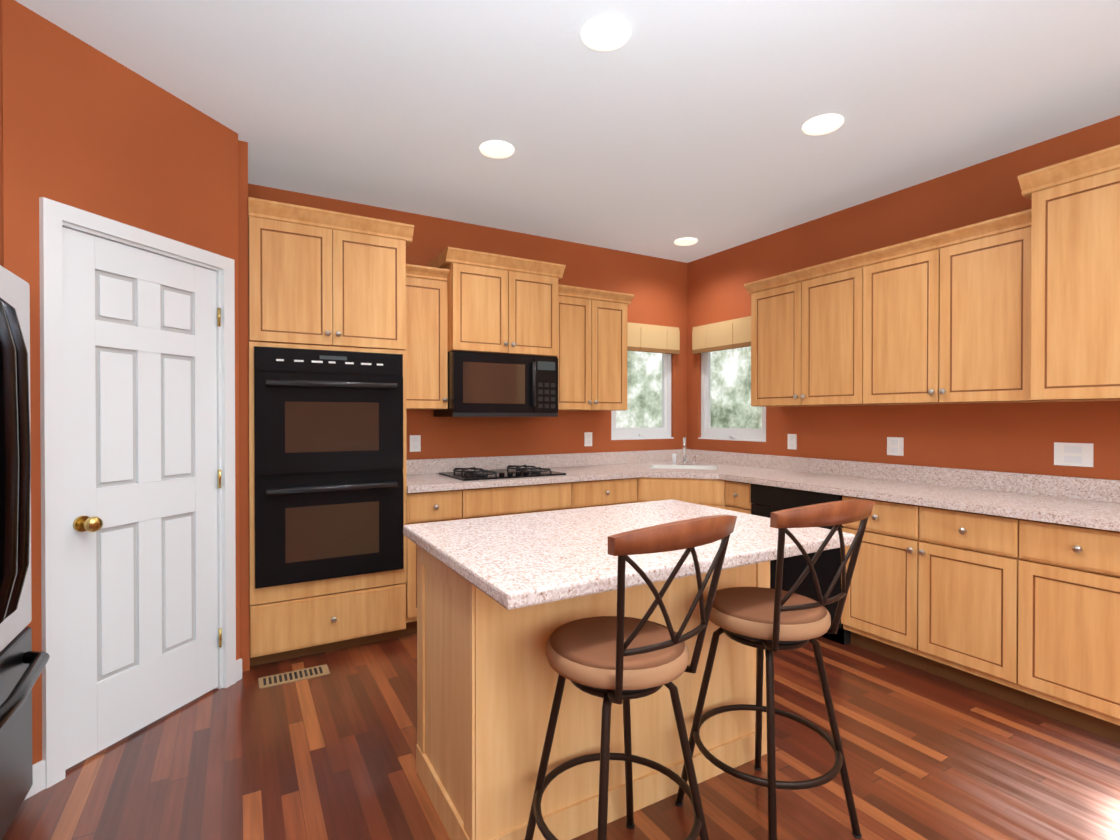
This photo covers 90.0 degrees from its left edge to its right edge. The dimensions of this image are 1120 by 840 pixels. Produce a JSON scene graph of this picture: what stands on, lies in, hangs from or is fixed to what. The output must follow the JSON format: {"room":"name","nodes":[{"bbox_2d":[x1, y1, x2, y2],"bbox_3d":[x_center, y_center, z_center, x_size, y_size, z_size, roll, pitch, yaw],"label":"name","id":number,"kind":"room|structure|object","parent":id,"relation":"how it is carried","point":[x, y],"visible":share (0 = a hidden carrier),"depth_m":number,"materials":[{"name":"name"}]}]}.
{"room":"kitchen","nodes":[
{"label":"kitchen","id":0,"kind":"room"},
{"bbox_2d":[0,0,2,266],"bbox_3d":[-2.317,-0.059,1.696,0.963,2.740,0.120,0,0,-30],"label":"wall","id":1,"kind":"structure","parent":0,"point":[1,153],"depth_m":1.88,"materials":[{"name":"paint"}]},
{"bbox_2d":[2,0,239,764],"bbox_3d":[-1.800,-0.064,2.367,0.120,2.740,0.969,0,0,15],"label":"wall","id":2,"kind":"structure","parent":0,"point":[88,128],"depth_m":2.14,"materials":[{"name":"paint"}]},
{"bbox_2d":[24,659,241,799],"bbox_3d":[-1.735,1.257,2.358,0.014,0.100,0.969,0,0,15],"label":"baseboard","id":3,"kind":"structure","parent":2,"relation":"attached to","point":[38,771],"depth_m":1.97,"materials":[{"name":"white wood"}]},
{"bbox_2d":[39,197,235,788],"bbox_3d":[-1.782,0.259,2.395,0.140,2.095,0.820,0,0,15],"label":"door frame","id":4,"kind":"structure","parent":2,"relation":"attached to","point":[55,217],"depth_m":2.03,"materials":[{"name":"white wood"}]},
{"bbox_2d":[62,227,221,769],"bbox_3d":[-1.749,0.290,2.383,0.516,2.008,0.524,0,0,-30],"label":"pantry door","id":5,"kind":"structure","parent":2,"relation":"in","point":[140,471],"depth_m":2.33,"materials":[{"name":"white paint"}]},
{"bbox_2d":[238,140,249,671],"bbox_3d":[-1.817,-0.068,3.094,0.163,2.740,0.640,0,0,-30],"label":"wall","id":6,"kind":"structure","parent":0,"point":[243,394],"depth_m":2.89,"materials":[{"name":"paint"}]},
{"bbox_2d":[248,184,686,459],"bbox_3d":[-0.413,-0.076,4.340,3.840,2.740,0.120,0,0,-30],"label":"wall","id":7,"kind":"structure","parent":0,"point":[656,287],"depth_m":4.45,"materials":[{"name":"paint"}]},
{"bbox_2d":[410,435,420,451],"bbox_3d":[-1.014,0.164,3.922,0.076,0.115,0.007,0,0,-30],"label":"electrical outlet plate","id":8,"kind":"object","parent":7,"relation":"attached to","point":[415,440],"depth_m":3.92,"materials":[{"name":"white plastic"}]},
{"bbox_2d":[427,247,565,356],"bbox_3d":[-0.448,-0.782,3.986,0.870,0.653,0.449,0,0,-30],"label":"upper cabinet","id":9,"kind":"object","parent":7,"relation":"attached to","point":[501,304],"visible":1,"depth_m":3.79,"materials":[{"name":"brown wood"}]},
{"bbox_2d":[434,351,557,416],"bbox_3d":[-0.445,-0.239,3.983,0.786,0.430,0.462,0,0,-30],"label":"microwave","id":10,"kind":"object","parent":9,"relation":"attached to","point":[481,384],"visible":0.98,"depth_m":3.80,"materials":[{"name":"black"}]},
{"bbox_2d":[584,432,591,445],"bbox_3d":[0.234,0.160,4.639,0.076,0.115,0.007,0,0,-30],"label":"electrical outlet plate","id":11,"kind":"object","parent":7,"relation":"attached to","point":[587,435],"depth_m":4.63,"materials":[{"name":"white plastic"}]},
{"bbox_2d":[611,351,673,439],"bbox_3d":[0.706,-0.319,4.980,0.690,0.979,0.120,0,0,-30],"label":"window","id":12,"kind":"structure","parent":7,"relation":"in","point":[655,432],"depth_m":5.05,"materials":[{"name":"white"}]},
{"bbox_2d":[627,322,679,353],"bbox_3d":[0.751,-0.714,4.900,0.730,0.240,0.058,0,0,-30],"label":"valance","id":13,"kind":"object","parent":7,"relation":"attached to","point":[652,338],"visible":0.77,"depth_m":4.91,"materials":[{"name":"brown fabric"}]},
{"bbox_2d":[2,633,1119,839],"bbox_3d":[0.694,1.342,0.764,5.490,0.050,7.440,0,0,-30],"label":"floor","id":14,"kind":"structure","parent":0,"point":[927,755],"depth_m":2.09,"materials":[{"name":"brown wood"}]},
{"bbox_2d":[0,265,49,839],"bbox_3d":[-1.873,0.423,1.342,0.880,1.780,0.910,0,0,-30],"label":"refrigerator","id":15,"kind":"object","parent":14,"relation":"on","point":[22,664],"visible":1,"depth_m":1.59,"materials":[{"name":"silver metal"}]},
{"bbox_2d":[258,664,329,688],"bbox_3d":[-1.347,1.300,2.843,0.320,0.007,0.120,0,0,-30],"label":"floor vent","id":16,"kind":"object","parent":14,"relation":"in","point":[291,676],"visible":1,"depth_m":2.83,"materials":[{"name":"beige metal"}]},
{"bbox_2d":[248,197,413,665],"bbox_3d":[-1.378,0.080,3.348,0.847,2.440,0.639,0,0,-30],"label":"tall cabinet","id":17,"kind":"object","parent":14,"relation":"on","point":[320,279],"visible":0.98,"depth_m":3.06,"materials":[{"name":"brown wood"}]},
{"bbox_2d":[254,346,403,588],"bbox_3d":[-1.233,0.245,3.055,0.759,1.251,0.112,0,0,-30],"label":"double oven","id":18,"kind":"object","parent":17,"relation":"in","point":[328,430],"visible":1,"depth_m":3.04,"materials":[{"name":"black metal"}]},
{"bbox_2d":[403,489,474,634],"bbox_3d":[-0.879,0.861,3.657,0.400,0.874,0.610,0,0,-30],"label":"base cabinet","id":19,"kind":"object","parent":14,"relation":"on","point":[436,506],"depth_m":3.36,"materials":[{"name":"brown wood"}]},
{"bbox_2d":[475,481,582,517],"bbox_3d":[-0.409,0.860,3.926,0.897,0.874,0.610,0,0,-30],"label":"base cabinet","id":20,"kind":"object","parent":14,"relation":"on","point":[522,499],"depth_m":3.69,"materials":[{"name":"brown wood"}]},
{"bbox_2d":[416,545,769,839],"bbox_3d":[0.140,0.871,2.168,1.254,0.874,0.627,0,0,-30],"label":"kitchen island","id":21,"kind":"object","parent":14,"relation":"on","point":[487,676],"visible":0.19,"depth_m":1.78,"materials":[{"name":"brown wood"}]},
{"bbox_2d":[403,499,854,609],"bbox_3d":[0.217,0.414,2.021,1.320,0.040,0.945,0,0,-30],"label":"island countertop","id":22,"kind":"structure","parent":21,"relation":"on","point":[510,562],"depth_m":1.75,"materials":[{"name":"white stone"}]},
{"bbox_2d":[583,478,637,507],"bbox_3d":[0.157,0.858,4.251,0.623,0.874,0.610,0,0,-30],"label":"base cabinet","id":23,"kind":"object","parent":14,"relation":"on","point":[596,493],"depth_m":4.02,"materials":[{"name":"brown wood"}]},
{"bbox_2d":[525,515,736,839],"bbox_3d":[0.178,0.771,1.516,0.475,1.081,0.519,0,0,-30],"label":"bar stool","id":24,"kind":"object","parent":14,"relation":"on","point":[617,659],"visible":1,"depth_m":1.41,"materials":[{"name":"brown metal"}]},
{"bbox_2d":[636,477,725,508],"bbox_3d":[0.985,0.856,4.475,1.045,0.874,1.045,0,0,-30],"label":"base cabinet","id":25,"kind":"object","parent":14,"relation":"on","point":[709,492],"visible":0.06,"depth_m":4.05,"materials":[{"name":"brown wood"}]},
{"bbox_2d":[725,480,751,513],"bbox_3d":[1.491,0.859,4.031,0.610,0.874,0.239,0,0,-30],"label":"base cabinet","id":26,"kind":"object","parent":14,"relation":"on","point":[737,494],"depth_m":3.87,"materials":[{"name":"brown wood"}]},
{"bbox_2d":[675,499,873,839],"bbox_3d":[0.686,0.769,1.808,0.458,1.081,0.518,0,0,-30],"label":"bar stool","id":27,"kind":"object","parent":14,"relation":"on","point":[771,620],"visible":1,"depth_m":1.69,"materials":[{"name":"brown metal"}]},
{"bbox_2d":[751,484,850,644],"bbox_3d":[1.701,0.863,3.639,0.598,0.872,0.647,0,0,-30],"label":"dishwasher","id":28,"kind":"object","parent":14,"relation":"on","point":[766,500],"visible":0.33,"depth_m":3.42,"materials":[{"name":"black metal"}]},
{"bbox_2d":[841,495,900,661],"bbox_3d":[1.992,0.865,3.159,0.610,0.874,0.473,0,0,-30],"label":"base cabinet","id":29,"kind":"object","parent":14,"relation":"on","point":[871,612],"depth_m":3.04,"materials":[{"name":"brown wood"}]},
{"bbox_2d":[901,503,996,696],"bbox_3d":[2.188,0.867,2.818,0.610,0.874,0.527,0,0,-30],"label":"base cabinet","id":30,"kind":"object","parent":14,"relation":"on","point":[949,557],"depth_m":2.73,"materials":[{"name":"brown wood"}]},
{"bbox_2d":[997,516,1119,742],"bbox_3d":[2.397,0.869,2.454,0.610,0.874,0.527,0,0,-30],"label":"base cabinet","id":31,"kind":"object","parent":14,"relation":"on","point":[1024,613],"depth_m":2.36,"materials":[{"name":"brown wood"}]},
{"bbox_2d":[407,449,1119,531],"bbox_3d":[0.898,0.416,2.915,2.746,0.265,3.659,0,0,-30],"label":"countertop","id":32,"kind":"structure","parent":31,"relation":"on","point":[1085,502],"depth_m":3.47,"materials":[{"name":"white stone"}]},
{"bbox_2d":[439,464,565,480],"bbox_3d":[-0.404,0.359,3.915,0.750,0.045,0.490,0,0,-30],"label":"cooktop","id":33,"kind":"object","parent":32,"relation":"in","point":[483,474],"visible":1,"depth_m":3.80,"materials":[{"name":"black metal"}]},
{"bbox_2d":[672,436,699,464],"bbox_3d":[1.057,0.256,4.718,0.203,0.240,0.189,0,0,-30],"label":"faucet","id":34,"kind":"object","parent":32,"relation":"on","point":[684,462],"visible":1,"depth_m":4.71,"materials":[{"name":"silver metal"}]},
{"bbox_2d":[15,0,1119,262],"bbox_3d":[0.694,-1.448,0.746,5.490,0.050,7.440,0,0,-30],"label":"ceiling","id":35,"kind":"structure","parent":0,"point":[663,128],"depth_m":2.48,"materials":[{"name":"white paint"}]},
{"bbox_2d":[480,141,513,158],"bbox_3d":[-0.334,-1.431,2.969,0.183,0.011,0.183,0,0,-36],"label":"recessed light","id":36,"kind":"object","parent":35,"relation":"in","point":[492,149],"depth_m":2.95,"materials":[{"name":"white"}]},
{"bbox_2d":[581,15,630,50],"bbox_3d":[0.170,-1.425,2.071,0.183,0.011,0.183,0,0,-36],"label":"recessed light","id":37,"kind":"object","parent":35,"relation":"in","point":[605,33],"depth_m":2.06,"materials":[{"name":"white"}]},
{"bbox_2d":[674,238,697,245],"bbox_3d":[1.018,-1.441,4.530,0.183,0.011,0.183,0,0,21],"label":"recessed light","id":38,"kind":"object","parent":35,"relation":"in","point":[682,241],"depth_m":4.50,"materials":[{"name":"white"}]},
{"bbox_2d":[802,114,843,134],"bbox_3d":[1.275,-1.429,2.717,0.183,0.011,0.183,0,0,-36],"label":"recessed light","id":39,"kind":"object","parent":35,"relation":"in","point":[823,124],"depth_m":2.70,"materials":[{"name":"white"}]},
{"bbox_2d":[687,115,1119,479],"bbox_3d":[3.023,-0.062,2.092,0.120,2.740,7.200,0,0,-30],"label":"wall","id":40,"kind":"structure","parent":0,"point":[1013,437],"depth_m":3.43,"materials":[{"name":"paint"}]},
{"bbox_2d":[692,316,750,353],"bbox_3d":[1.411,-0.713,4.715,0.058,0.240,0.788,0,0,-30],"label":"valance","id":41,"kind":"object","parent":40,"relation":"attached to","point":[727,335],"visible":0.88,"depth_m":4.73,"materials":[{"name":"brown fabric"}]},
{"bbox_2d":[698,347,765,441],"bbox_3d":[1.488,-0.318,4.762,0.120,0.979,0.748,0,0,-30],"label":"window","id":42,"kind":"structure","parent":40,"relation":"in","point":[737,434],"depth_m":4.91,"materials":[{"name":"white"}]},
{"bbox_2d":[788,434,796,449],"bbox_3d":[1.739,0.163,4.199,0.007,0.115,0.076,0,0,-30],"label":"electrical outlet plate","id":43,"kind":"object","parent":40,"relation":"attached to","point":[792,438],"depth_m":4.19,"materials":[{"name":"white plastic"}]},
{"bbox_2d":[748,256,857,406],"bbox_3d":[1.773,-0.550,3.813,0.330,0.904,0.904,0,0,-30],"label":"upper cabinet","id":44,"kind":"object","parent":40,"relation":"attached to","point":[801,320],"depth_m":3.74,"materials":[{"name":"brown wood"}]},
{"bbox_2d":[887,437,903,455],"bbox_3d":[2.118,0.167,3.540,0.007,0.115,0.100,0,0,-30],"label":"electrical outlet plate","id":45,"kind":"object","parent":40,"relation":"attached to","point":[895,445],"depth_m":3.53,"materials":[{"name":"white plastic"}]},
{"bbox_2d":[852,209,1054,404],"bbox_3d":[2.170,-0.546,3.120,0.330,0.904,0.905,0,0,-30],"label":"upper cabinet","id":46,"kind":"object","parent":40,"relation":"attached to","point":[942,318],"depth_m":2.98,"materials":[{"name":"brown wood"}]},
{"bbox_2d":[1018,144,1119,401],"bbox_3d":[2.573,-0.616,2.318,0.429,1.055,0.966,0,0,-30],"label":"upper cabinet","id":47,"kind":"object","parent":40,"relation":"attached to","point":[1075,291],"visible":1,"depth_m":2.47,"materials":[{"name":"brown wood"}]},
{"bbox_2d":[1054,442,1093,466],"bbox_3d":[2.552,0.171,2.785,0.007,0.115,0.150,0,0,-30],"label":"electrical outlet plate","id":48,"kind":"object","parent":40,"relation":"attached to","point":[1073,454],"depth_m":2.78,"materials":[{"name":"white plastic"}]},
{"label":"outside","id":49,"kind":"structure","parent":0,"visible":0},
{"bbox_2d":[616,346,761,428],"bbox_3d":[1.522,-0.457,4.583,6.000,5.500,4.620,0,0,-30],"label":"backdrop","id":50,"kind":"structure","parent":49,"point":[716,397],"depth_m":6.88,"materials":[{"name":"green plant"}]}
]}

